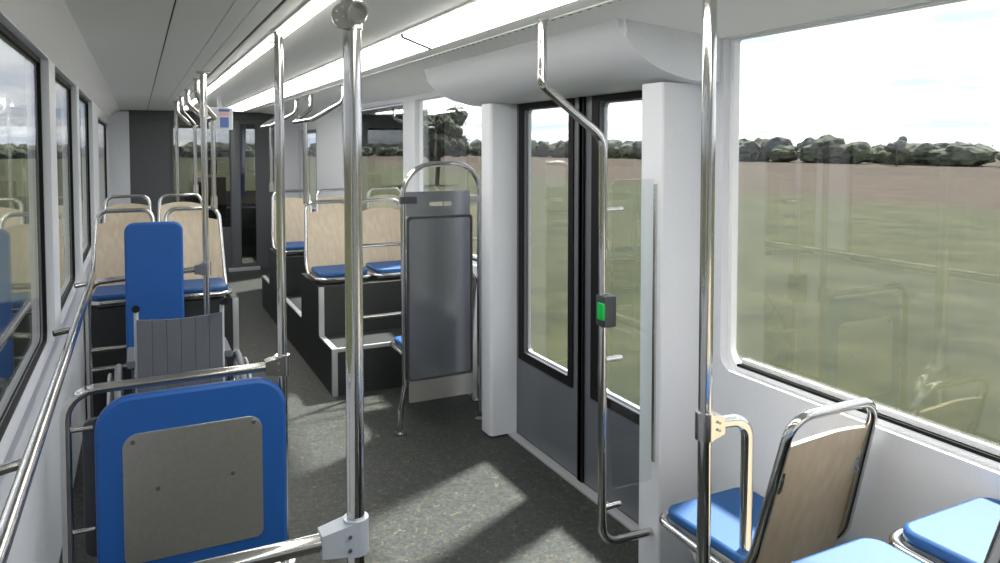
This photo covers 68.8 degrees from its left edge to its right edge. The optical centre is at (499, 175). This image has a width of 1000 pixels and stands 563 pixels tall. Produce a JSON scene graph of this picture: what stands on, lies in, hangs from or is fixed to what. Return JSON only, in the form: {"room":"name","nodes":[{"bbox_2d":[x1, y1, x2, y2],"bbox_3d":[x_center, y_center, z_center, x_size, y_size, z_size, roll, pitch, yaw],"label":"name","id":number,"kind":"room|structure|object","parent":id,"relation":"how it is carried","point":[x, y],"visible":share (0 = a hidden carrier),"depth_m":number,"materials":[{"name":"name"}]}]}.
{"room":"train carriage","nodes":[
{"label":"train carriage","id":0,"kind":"room"},
{"bbox_2d":[0,11,110,562],"bbox_3d":[-2.139,0.485,3.539,0.052,2.240,13.400,-1,3,-26],"label":"wall","id":1,"kind":"structure","parent":0,"point":[38,535],"depth_m":3.08,"materials":[{"name":"white plastic"}]},
{"bbox_2d":[0,23,46,441],"bbox_3d":[-1.288,0.157,1.780,0.018,1.190,2.880,-1,3,-26],"label":"window","id":2,"kind":"structure","parent":1,"relation":"in","point":[4,31],"depth_m":3.04,"materials":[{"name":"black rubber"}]},
{"bbox_2d":[0,72,96,562],"bbox_3d":[-1.527,0.132,2.404,0.145,1.190,4.650,-1,3,-26],"label":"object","id":3,"kind":"structure","parent":1,"relation":"in","point":[62,88],"depth_m":3.06,"materials":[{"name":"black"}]},
{"bbox_2d":[79,94,90,262],"bbox_3d":[-3.042,0.012,5.316,0.018,1.190,1.500,-1,3,-26],"label":"window","id":4,"kind":"structure","parent":1,"relation":"in","point":[83,103],"depth_m":5.65,"materials":[{"name":"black glass"}]},
{"bbox_2d":[98,120,107,223],"bbox_3d":[-4.370,-0.051,7.995,0.018,1.095,2.700,-1,3,-26],"label":"window","id":5,"kind":"structure","parent":1,"relation":"in","point":[101,126],"depth_m":8.37,"materials":[{"name":"black glass"}]},
{"bbox_2d":[109,110,298,271],"bbox_3d":[-3.993,0.229,10.025,2.490,2.220,0.120,-1,3,-26],"label":"wall","id":6,"kind":"structure","parent":0,"point":[151,136],"depth_m":9.83,"materials":[{"name":"grey plastic"}]},
{"bbox_2d":[147,0,175,109],"bbox_3d":[-1.714,-0.632,3.703,0.005,0.006,13.400,-1,3,-26],"label":"trim","id":7,"kind":"structure","parent":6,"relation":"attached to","point":[175,0],"depth_m":3.22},
{"bbox_2d":[173,0,284,110],"bbox_3d":[-1.431,-0.637,3.844,0.012,0.006,13.400,-1,3,-26],"label":"trim","id":8,"kind":"structure","parent":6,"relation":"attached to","point":[282,1],"depth_m":3.04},
{"bbox_2d":[240,125,245,198],"bbox_3d":[-3.623,-0.203,10.303,0.085,1.040,0.032,-1,3,-26],"label":"curtain","id":9,"kind":"object","parent":6,"relation":"hanging from","point":[242,127],"visible":0.94,"depth_m":10.30,"materials":[{"name":"grey"}]},
{"bbox_2d":[173,124,255,205],"bbox_3d":[-4.797,0.152,11.645,2.490,2.240,0.060,-1,3,-26],"label":"wall","id":10,"kind":"structure","parent":0,"point":[249,199],"depth_m":11.94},
{"bbox_2d":[173,127,254,192],"bbox_3d":[-4.798,-0.253,11.632,2.130,1.090,0.038,-1,3,-26],"label":"window","id":11,"kind":"structure","parent":10,"relation":"in","point":[173,127],"depth_m":11.63,"materials":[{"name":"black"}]},
{"bbox_2d":[59,256,638,562],"bbox_3d":[-1.427,1.588,4.942,2.470,0.080,15.200,-1,3,-26],"label":"floor","id":12,"kind":"structure","parent":0,"point":[447,490],"depth_m":3.78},
{"bbox_2d":[85,221,210,419],"bbox_3d":[-2.168,0.923,4.505,0.732,1.285,0.120,-1,3,-26],"label":"backrest","id":13,"kind":"object","parent":12,"relation":"on","point":[155,270],"visible":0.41,"depth_m":4.44,"materials":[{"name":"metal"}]},
{"bbox_2d":[84,284,239,420],"bbox_3d":[-2.873,1.148,6.164,0.929,0.700,2.996,-1,3,-26],"label":"platform","id":14,"kind":"object","parent":12,"relation":"on","point":[108,322],"visible":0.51,"depth_m":4.73,"materials":[{"name":"metal"}]},
{"bbox_2d":[91,208,154,306],"bbox_3d":[-2.567,0.544,4.993,0.440,0.602,0.600,-1,3,-26],"label":"seat","id":15,"kind":"object","parent":14,"relation":"on","point":[107,258],"visible":0.52,"depth_m":5.12,"materials":[{"name":"brown wood"}]},
{"bbox_2d":[92,284,124,300],"bbox_3d":[-2.531,0.780,4.931,0.382,0.036,0.380,-1,3,-26],"label":"seat cushion","id":16,"kind":"object","parent":15,"relation":"on","point":[113,292],"depth_m":4.78,"materials":[{"name":"blue fabric"}]},
{"bbox_2d":[102,194,151,222],"bbox_3d":[-3.304,0.483,6.479,0.440,0.602,0.600,-1,3,-26],"label":"seat","id":17,"kind":"object","parent":14,"relation":"on","point":[142,216],"visible":0.23,"depth_m":6.70,"materials":[{"name":"brown wood"}]},
{"bbox_2d":[157,193,201,221],"bbox_3d":[-2.901,0.475,6.679,0.440,0.602,0.600,-1,3,-26],"label":"seat","id":18,"kind":"object","parent":14,"relation":"on","point":[162,209],"visible":0.2,"depth_m":6.89,"materials":[{"name":"brown wood"}]},
{"bbox_2d":[163,206,232,299],"bbox_3d":[-2.164,0.536,5.193,0.440,0.602,0.600,-1,3,-26],"label":"seat","id":19,"kind":"object","parent":14,"relation":"on","point":[192,226],"visible":0.61,"depth_m":5.39,"materials":[{"name":"brown wood"}]},
{"bbox_2d":[184,277,227,293],"bbox_3d":[-2.128,0.772,5.131,0.382,0.036,0.380,-1,3,-26],"label":"seat cushion","id":20,"kind":"object","parent":19,"relation":"on","point":[219,284],"depth_m":5.05,"materials":[{"name":"blue fabric"}]},
{"bbox_2d":[59,353,289,562],"bbox_3d":[-1.265,1.189,2.886,0.850,0.887,0.137,-1,3,-26],"label":"seat","id":21,"kind":"object","parent":12,"relation":"on","point":[188,474],"visible":0.95,"depth_m":2.83,"materials":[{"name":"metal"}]},
{"bbox_2d":[173,101,178,201],"bbox_3d":[-3.411,0.323,7.726,0.060,2.220,0.060,-1,3,-26],"label":"pole","id":22,"kind":"object","parent":12,"relation":"on","point":[175,114],"visible":0.39,"depth_m":7.69,"materials":[{"name":"metal"}]},
{"bbox_2d":[107,298,251,404],"bbox_3d":[-1.776,1.103,4.043,0.686,0.962,0.905,-1,3,-26],"label":"wheelchair","id":23,"kind":"object","parent":12,"relation":"on","point":[179,345],"visible":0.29,"depth_m":3.82,"materials":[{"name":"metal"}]},
{"bbox_2d":[196,71,209,314],"bbox_3d":[-1.875,0.449,4.651,0.084,2.220,0.084,-1,3,-26],"label":"pole","id":24,"kind":"object","parent":12,"relation":"on","point":[203,110],"visible":0.66,"depth_m":4.62,"materials":[{"name":"metal"}]},
{"bbox_2d":[192,160,226,226],"bbox_3d":[-4.354,0.527,10.914,0.460,1.550,0.530,-1,3,-26],"label":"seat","id":25,"kind":"object","parent":12,"relation":"on","point":[220,181],"visible":0.27,"depth_m":10.71,"materials":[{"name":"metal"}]},
{"bbox_2d":[179,196,255,256],"bbox_3d":[-4.621,0.770,11.451,1.650,1.020,0.450,-1,3,-26],"label":"desk","id":26,"kind":"object","parent":12,"relation":"on","point":[248,213],"visible":0.05,"depth_m":11.52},
{"bbox_2d":[192,0,368,562],"bbox_3d":[-0.668,0.577,1.555,0.821,2.220,0.108,-1,3,-26],"label":"pole","id":27,"kind":"object","parent":12,"relation":"on","point":[346,536],"visible":1,"depth_m":1.70,"materials":[{"name":"metal"}]},
{"bbox_2d":[347,1,367,23],"bbox_3d":[-0.324,-0.370,1.656,0.047,0.047,0.042,-1,2,-12],"label":"socket","id":28,"kind":"object","parent":27,"relation":"attached to","point":[357,11],"depth_m":1.65,"materials":[{"name":"metal"}]},
{"bbox_2d":[270,29,294,562],"bbox_3d":[-0.901,0.517,3.014,0.084,2.220,0.084,-1,3,-26],"label":"pole","id":29,"kind":"object","parent":12,"relation":"on","point":[278,39],"visible":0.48,"depth_m":2.99,"materials":[{"name":"metal"}]},
{"bbox_2d":[262,248,408,396],"bbox_3d":[-1.494,1.125,6.713,0.872,0.700,3.236,-1,3,-26],"label":"platform","id":30,"kind":"object","parent":12,"relation":"on","point":[315,311],"visible":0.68,"depth_m":5.58,"materials":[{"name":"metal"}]},
{"bbox_2d":[271,189,311,254],"bbox_3d":[-2.027,0.451,7.268,0.440,0.602,0.600,-1,3,-26],"label":"seat","id":31,"kind":"object","parent":30,"relation":"on","point":[294,207],"visible":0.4,"depth_m":7.44,"materials":[{"name":"brown wood"}]},
{"bbox_2d":[286,241,303,249],"bbox_3d":[-1.991,0.687,7.206,0.382,0.036,0.380,-1,3,-26],"label":"seat cushion","id":32,"kind":"object","parent":31,"relation":"on","point":[299,245],"depth_m":7.08,"materials":[{"name":"blue fabric"}]},
{"bbox_2d":[315,188,343,210],"bbox_3d":[-1.628,0.443,7.465,0.440,0.602,0.600,-1,3,-26],"label":"seat","id":33,"kind":"object","parent":30,"relation":"on","point":[334,206],"visible":0.12,"depth_m":7.67,"materials":[{"name":"brown wood"}]},
{"bbox_2d":[304,200,371,282],"bbox_3d":[-1.307,0.510,5.817,0.440,0.602,0.600,-1,3,-26],"label":"seat","id":34,"kind":"object","parent":30,"relation":"on","point":[324,251],"visible":0.73,"depth_m":5.96,"materials":[{"name":"brown wood"}]},
{"bbox_2d":[311,264,367,277],"bbox_3d":[-1.272,0.746,5.755,0.382,0.036,0.380,-1,3,-26],"label":"seat cushion","id":35,"kind":"object","parent":34,"relation":"on","point":[330,271],"depth_m":5.66,"materials":[{"name":"blue fabric"}]},
{"bbox_2d":[362,198,406,278],"bbox_3d":[-0.909,0.502,6.015,0.440,0.602,0.600,-1,3,-26],"label":"seat","id":36,"kind":"object","parent":30,"relation":"on","point":[380,225],"visible":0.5,"depth_m":6.18,"materials":[{"name":"brown wood"}]},
{"bbox_2d":[366,260,400,272],"bbox_3d":[-0.873,0.738,5.953,0.382,0.036,0.380,-1,3,-26],"label":"seat cushion","id":37,"kind":"object","parent":36,"relation":"on","point":[385,266],"depth_m":5.84,"materials":[{"name":"blue fabric"}]},
{"bbox_2d":[363,242,400,318],"bbox_3d":[-0.686,1.000,5.207,0.746,1.075,0.033,-1,3,-26],"label":"guard rail","id":38,"kind":"object","parent":12,"relation":"on","point":[385,243],"visible":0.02,"depth_m":5.11,"materials":[{"name":"metal"}]},
{"bbox_2d":[394,161,481,436],"bbox_3d":[-0.371,0.737,4.511,0.600,1.658,0.088,-1,3,-26],"label":"screen","id":39,"kind":"object","parent":12,"relation":"on","point":[436,242],"visible":0.98,"depth_m":4.48,"materials":[{"name":"metal"}]},
{"bbox_2d":[390,273,476,382],"bbox_3d":[-0.437,0.968,4.816,0.455,0.770,0.600,-1,3,-26],"label":"seat","id":40,"kind":"object","parent":39,"relation":"attached to","point":[397,340],"visible":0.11,"depth_m":4.73,"materials":[{"name":"blue fabric"}]},
{"bbox_2d":[394,336,401,346],"bbox_3d":[-0.479,1.114,4.891,0.382,0.036,0.380,-1,3,-26],"label":"seat cushion","id":41,"kind":"object","parent":40,"relation":"on","point":[397,340],"depth_m":4.90,"materials":[{"name":"blue fabric"}]},
{"bbox_2d":[695,0,753,562],"bbox_3d":[0.689,0.547,2.263,0.216,2.220,0.084,-1,3,-26],"label":"pole","id":42,"kind":"object","parent":12,"relation":"on","point":[710,425],"visible":0.99,"depth_m":2.22,"materials":[{"name":"metal"}]},
{"bbox_3d":[1.513,1.375,0.636,0.854,0.700,2.506,-1,3,-26],"label":"platform","id":43,"kind":"object","parent":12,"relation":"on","visible":0},
{"bbox_2d":[791,520,999,562],"bbox_3d":[0.849,0.664,1.440,0.440,0.602,0.600,-1,3,-26],"label":"seat","id":44,"kind":"object","parent":43,"relation":"on","point":[862,550],"visible":1,"depth_m":1.67,"materials":[{"name":"blue fabric"}]},
{"bbox_2d":[791,538,921,562],"bbox_3d":[0.813,0.894,1.521,0.382,0.036,0.380,-1,3,-26],"label":"seat cushion","id":45,"kind":"object","parent":44,"relation":"on","point":[862,550],"depth_m":1.68,"materials":[{"name":"blue fabric"}]},
{"bbox_2d":[889,497,999,562],"bbox_3d":[1.277,0.663,1.660,0.440,0.602,0.600,-1,3,-26],"label":"seat","id":46,"kind":"object","parent":43,"relation":"on","point":[964,532],"visible":0.94,"depth_m":1.79,"materials":[{"name":"blue fabric"}]},
{"bbox_2d":[0,0,926,116],"bbox_3d":[-1.063,-0.648,4.082,2.580,0.220,13.500,-1,3,-26],"label":"ceiling","id":47,"kind":"structure","parent":0,"point":[111,50],"depth_m":3.03,"materials":[{"name":"paint"}]},
{"bbox_2d":[174,96,197,193],"bbox_3d":[-3.130,-0.300,7.293,0.175,0.940,0.872,-1,3,-26],"label":"handrail","id":48,"kind":"object","parent":47,"relation":"hanging from","point":[188,120],"visible":0.98,"depth_m":7.14,"materials":[{"name":"metal"}]},
{"bbox_2d":[190,98,196,104],"bbox_3d":[-3.114,-0.766,7.463,0.066,0.022,1.216,-1,3,-26],"label":"recessed light","id":49,"kind":"object","parent":47,"relation":"in","point":[193,101],"visible":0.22,"depth_m":7.53,"materials":[{"name":"white plastic"}]},
{"bbox_2d":[184,78,217,208],"bbox_3d":[-2.288,-0.230,5.602,0.180,0.940,1.132,-1,3,-26],"label":"handrail","id":50,"kind":"object","parent":47,"relation":"hanging from","point":[214,202],"visible":0.84,"depth_m":5.46,"materials":[{"name":"metal"}]},
{"bbox_2d":[206,86,215,94],"bbox_3d":[-2.537,-0.718,6.299,0.066,0.022,1.416,-1,3,-26],"label":"recessed light","id":51,"kind":"object","parent":47,"relation":"in","point":[209,89],"visible":0.34,"depth_m":5.87,"materials":[{"name":"white plastic"}]},
{"bbox_2d":[209,98,232,129],"bbox_3d":[-2.727,-0.608,7.130,0.220,0.310,0.047,-1,3,-26],"label":"display screen","id":52,"kind":"object","parent":47,"relation":"hanging from","point":[224,121],"visible":0.88,"depth_m":7.12,"materials":[{"name":"plastic"}]},
{"bbox_2d":[209,69,238,87],"bbox_3d":[-1.915,-0.667,5.045,0.066,0.022,1.416,-1,3,-26],"label":"recessed light","id":53,"kind":"object","parent":47,"relation":"in","point":[227,74],"visible":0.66,"depth_m":4.91,"materials":[{"name":"white plastic"}]},
{"bbox_2d":[226,104,252,110],"bbox_3d":[-3.168,-0.823,8.857,0.262,0.022,1.366,-1,3,-26],"label":"recessed light","id":54,"kind":"object","parent":47,"relation":"in","point":[235,108],"visible":0.65,"depth_m":8.77,"materials":[{"name":"white plastic"}]},
{"bbox_2d":[229,105,250,110],"bbox_3d":[-3.172,-0.825,8.865,0.240,0.020,1.314,-1,3,-26],"label":"diffuser","id":55,"kind":"object","parent":54,"relation":"attached to","point":[235,108],"depth_m":8.77,"materials":[{"name":"white plastic"}]},
{"bbox_2d":[229,38,273,70],"bbox_3d":[-1.294,-0.615,3.792,0.066,0.022,1.416,-1,3,-26],"label":"recessed light","id":56,"kind":"object","parent":47,"relation":"in","point":[263,45],"visible":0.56,"depth_m":3.63,"materials":[{"name":"white plastic"}]},
{"bbox_2d":[234,97,272,107],"bbox_3d":[-2.614,-0.777,7.738,0.262,0.022,1.766,-1,3,-26],"label":"recessed light","id":57,"kind":"object","parent":47,"relation":"in","point":[249,102],"visible":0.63,"depth_m":7.56,"materials":[{"name":"white plastic"}]},
{"bbox_2d":[252,87,273,100],"bbox_3d":[-1.988,-0.722,6.393,0.274,0.022,1.654,-1,3,-26],"label":"recessed light","id":58,"kind":"object","parent":47,"relation":"in","point":[268,94],"depth_m":6.51,"materials":[{"name":"white plastic"}]},
{"bbox_2d":[260,99,298,191],"bbox_3d":[-2.381,-0.320,7.786,0.260,0.940,1.172,-1,3,-26],"label":"handrail","id":59,"kind":"object","parent":47,"relation":"hanging from","point":[265,125],"visible":0.73,"depth_m":7.47,"materials":[{"name":"metal"}]},
{"bbox_2d":[284,88,301,96],"bbox_3d":[-1.806,-0.712,6.150,0.182,0.022,0.960,-1,3,-26],"label":"recessed light","id":60,"kind":"object","parent":47,"relation":"in","point":[287,92],"depth_m":6.03,"materials":[{"name":"white plastic"}]},
{"bbox_2d":[265,0,334,41],"bbox_3d":[-0.672,-0.564,2.539,0.066,0.022,1.416,-1,3,-26],"label":"recessed light","id":61,"kind":"object","parent":47,"relation":"in","point":[310,8],"visible":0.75,"depth_m":2.58,"materials":[{"name":"glowing white plastic diffuser"},{"name":"painted metal"}]},
{"bbox_2d":[284,66,342,90],"bbox_3d":[-1.326,-0.671,5.142,0.262,0.022,1.766,-1,3,-26],"label":"recessed light","id":62,"kind":"object","parent":47,"relation":"in","point":[316,77],"visible":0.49,"depth_m":4.94,"materials":[{"name":"white plastic"}]},
{"bbox_2d":[293,84,342,203],"bbox_3d":[-1.533,-0.249,6.054,0.240,0.940,1.232,-1,3,-26],"label":"handrail","id":63,"kind":"object","parent":47,"relation":"hanging from","point":[298,120],"visible":0.86,"depth_m":5.92,"materials":[{"name":"metal"}]},
{"bbox_2d":[321,32,431,73],"bbox_3d":[-0.682,-0.617,3.844,0.262,0.022,1.766,-1,3,-26],"label":"recessed light","id":64,"kind":"object","parent":47,"relation":"in","point":[397,46],"visible":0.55,"depth_m":3.52,"materials":[{"name":"white plastic"}]},
{"bbox_2d":[247,0,621,112],"bbox_3d":[-0.579,-0.644,4.266,0.026,0.006,13.400,-1,3,-26],"label":"trim","id":65,"kind":"structure","parent":47,"relation":"attached to","point":[609,1],"depth_m":3.20,"materials":[{"name":"paint"},{"name":"grey plastic"}]},
{"bbox_2d":[399,0,574,47],"bbox_3d":[-0.038,-0.564,2.546,0.262,0.022,1.766,-1,3,-26],"label":"recessed light","id":66,"kind":"object","parent":47,"relation":"in","point":[472,17],"visible":1,"depth_m":2.60,"materials":[{"name":"white plastic"}]},
{"bbox_2d":[537,17,653,544],"bbox_3d":[0.388,0.441,2.803,0.538,2.052,0.071,-1,3,-24],"label":"handrail","id":67,"kind":"object","parent":47,"relation":"attached to","point":[605,303],"visible":1,"depth_m":2.80,"materials":[{"name":"metal"}]},
{"bbox_2d":[298,0,999,547],"bbox_3d":[0.057,0.440,4.626,0.070,2.240,13.400,-1,3,-26],"label":"wall","id":68,"kind":"structure","parent":0,"point":[907,478],"depth_m":2.71,"materials":[{"name":"white plastic"}]},
{"bbox_2d":[303,129,316,211],"bbox_3d":[-2.548,-0.016,9.894,0.037,1.220,1.020,-1,3,-26],"label":"window","id":69,"kind":"structure","parent":68,"relation":"in","point":[313,130],"depth_m":9.73,"materials":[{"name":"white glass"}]},
{"bbox_2d":[362,103,402,146],"bbox_3d":[-1.258,-0.080,7.303,0.048,1.200,2.100,-1,3,-26],"label":"window","id":70,"kind":"structure","parent":68,"relation":"in","point":[381,127],"depth_m":7.04,"materials":[{"name":"clear glass"}]},
{"bbox_2d":[419,96,476,263],"bbox_3d":[-0.343,-0.004,5.443,0.035,1.200,1.450,-1,3,-26],"label":"window","id":71,"kind":"structure","parent":68,"relation":"in","point":[420,101],"depth_m":6.06,"materials":[{"name":"clear glass"}]},
{"bbox_2d":[482,103,516,435],"bbox_3d":[0.000,0.563,4.435,0.195,1.990,0.140,-1,3,-26],"label":"door pillar","id":72,"kind":"structure","parent":68,"relation":"attached to","point":[499,121],"depth_m":4.37,"materials":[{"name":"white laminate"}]},
{"bbox_2d":[425,18,720,106],"bbox_3d":[0.198,-0.514,3.679,0.478,0.225,2.050,-1,3,-26],"label":"overhead door cover","id":73,"kind":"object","parent":68,"relation":"attached to","point":[617,55],"depth_m":3.08,"materials":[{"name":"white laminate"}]},
{"bbox_2d":[508,432,638,530],"bbox_3d":[0.396,1.590,3.780,0.055,0.012,1.460,-1,3,-26],"label":"trim","id":74,"kind":"structure","parent":68,"relation":"attached to","point":[583,488],"depth_m":3.81,"materials":[{"name":"metal"}]},
{"bbox_2d":[517,90,641,523],"bbox_3d":[0.436,0.591,3.764,0.059,1.990,1.590,-1,3,-26],"label":"door","id":75,"kind":"structure","parent":68,"relation":"in","point":[557,406],"depth_m":3.79,"materials":[{"name":"grey metal"}]},
{"bbox_2d":[651,184,657,461],"bbox_3d":[0.530,0.622,2.881,0.202,1.220,0.026,-1,3,-26],"label":"screen","id":76,"kind":"object","parent":68,"relation":"attached to","point":[655,186],"visible":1,"depth_m":2.91,"materials":[{"name":"glass"}]},
{"bbox_2d":[638,82,701,562],"bbox_3d":[0.702,0.627,2.999,0.215,2.000,0.140,-1,3,-26],"label":"door pillar","id":77,"kind":"structure","parent":68,"relation":"attached to","point":[671,111],"depth_m":2.93,"materials":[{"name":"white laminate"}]},
{"bbox_2d":[659,397,877,562],"bbox_3d":[0.874,1.046,2.431,0.455,0.770,0.600,-1,3,-26],"label":"seat","id":78,"kind":"object","parent":68,"relation":"attached to","point":[808,505],"visible":0.91,"depth_m":2.24,"materials":[{"name":"blue plastic"}]},
{"bbox_2d":[668,487,763,562],"bbox_3d":[0.832,1.192,2.506,0.382,0.036,0.380,-1,3,-26],"label":"seat cushion","id":79,"kind":"object","parent":78,"relation":"on","point":[725,505],"depth_m":2.50,"materials":[{"name":"blue fabric"}]},
{"bbox_2d":[727,0,999,468],"bbox_3d":[1.370,0.150,1.990,0.035,1.300,2.035,-1,3,-26],"label":"window","id":80,"kind":"structure","parent":68,"relation":"in","point":[989,454],"depth_m":2.64,"materials":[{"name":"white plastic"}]},
{"label":"outside","id":81,"kind":"structure","parent":0,"visible":0},
{"bbox_2d":[0,154,999,446],"bbox_3d":[0.000,2.148,0.088,500.000,0.001,500.000,-1,3,-26],"label":"ground","id":82,"kind":"structure","parent":81,"point":[878,282],"depth_m":12.72,"materials":[{"name":"green plant"}]},
{"bbox_2d":[423,104,472,184],"bbox_3d":[-3.194,-1.745,39.937,3.769,4.521,3.657,-1,3,-26],"label":"tree","id":83,"kind":"object","parent":82,"relation":"on","point":[442,132],"visible":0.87,"depth_m":39.50,"materials":[{"name":"green plant"}]},
{"bbox_2d":[0,133,999,166],"bbox_3d":[-5.294,-1.543,48.714,150.329,4.440,218.699,-1,3,-26],"label":"trees","id":84,"kind":"object","parent":82,"relation":"on","point":[828,148],"visible":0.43,"depth_m":95.84,"materials":[{"name":"green plant"}]},
{"bbox_2d":[885,136,910,165],"bbox_3d":[43.139,-2.749,79.219,2.549,3.302,2.461,-1,3,-26],"label":"tree","id":85,"kind":"object","parent":82,"relation":"on","point":[897,148],"visible":1,"depth_m":78.84,"materials":[{"name":"green plant"}]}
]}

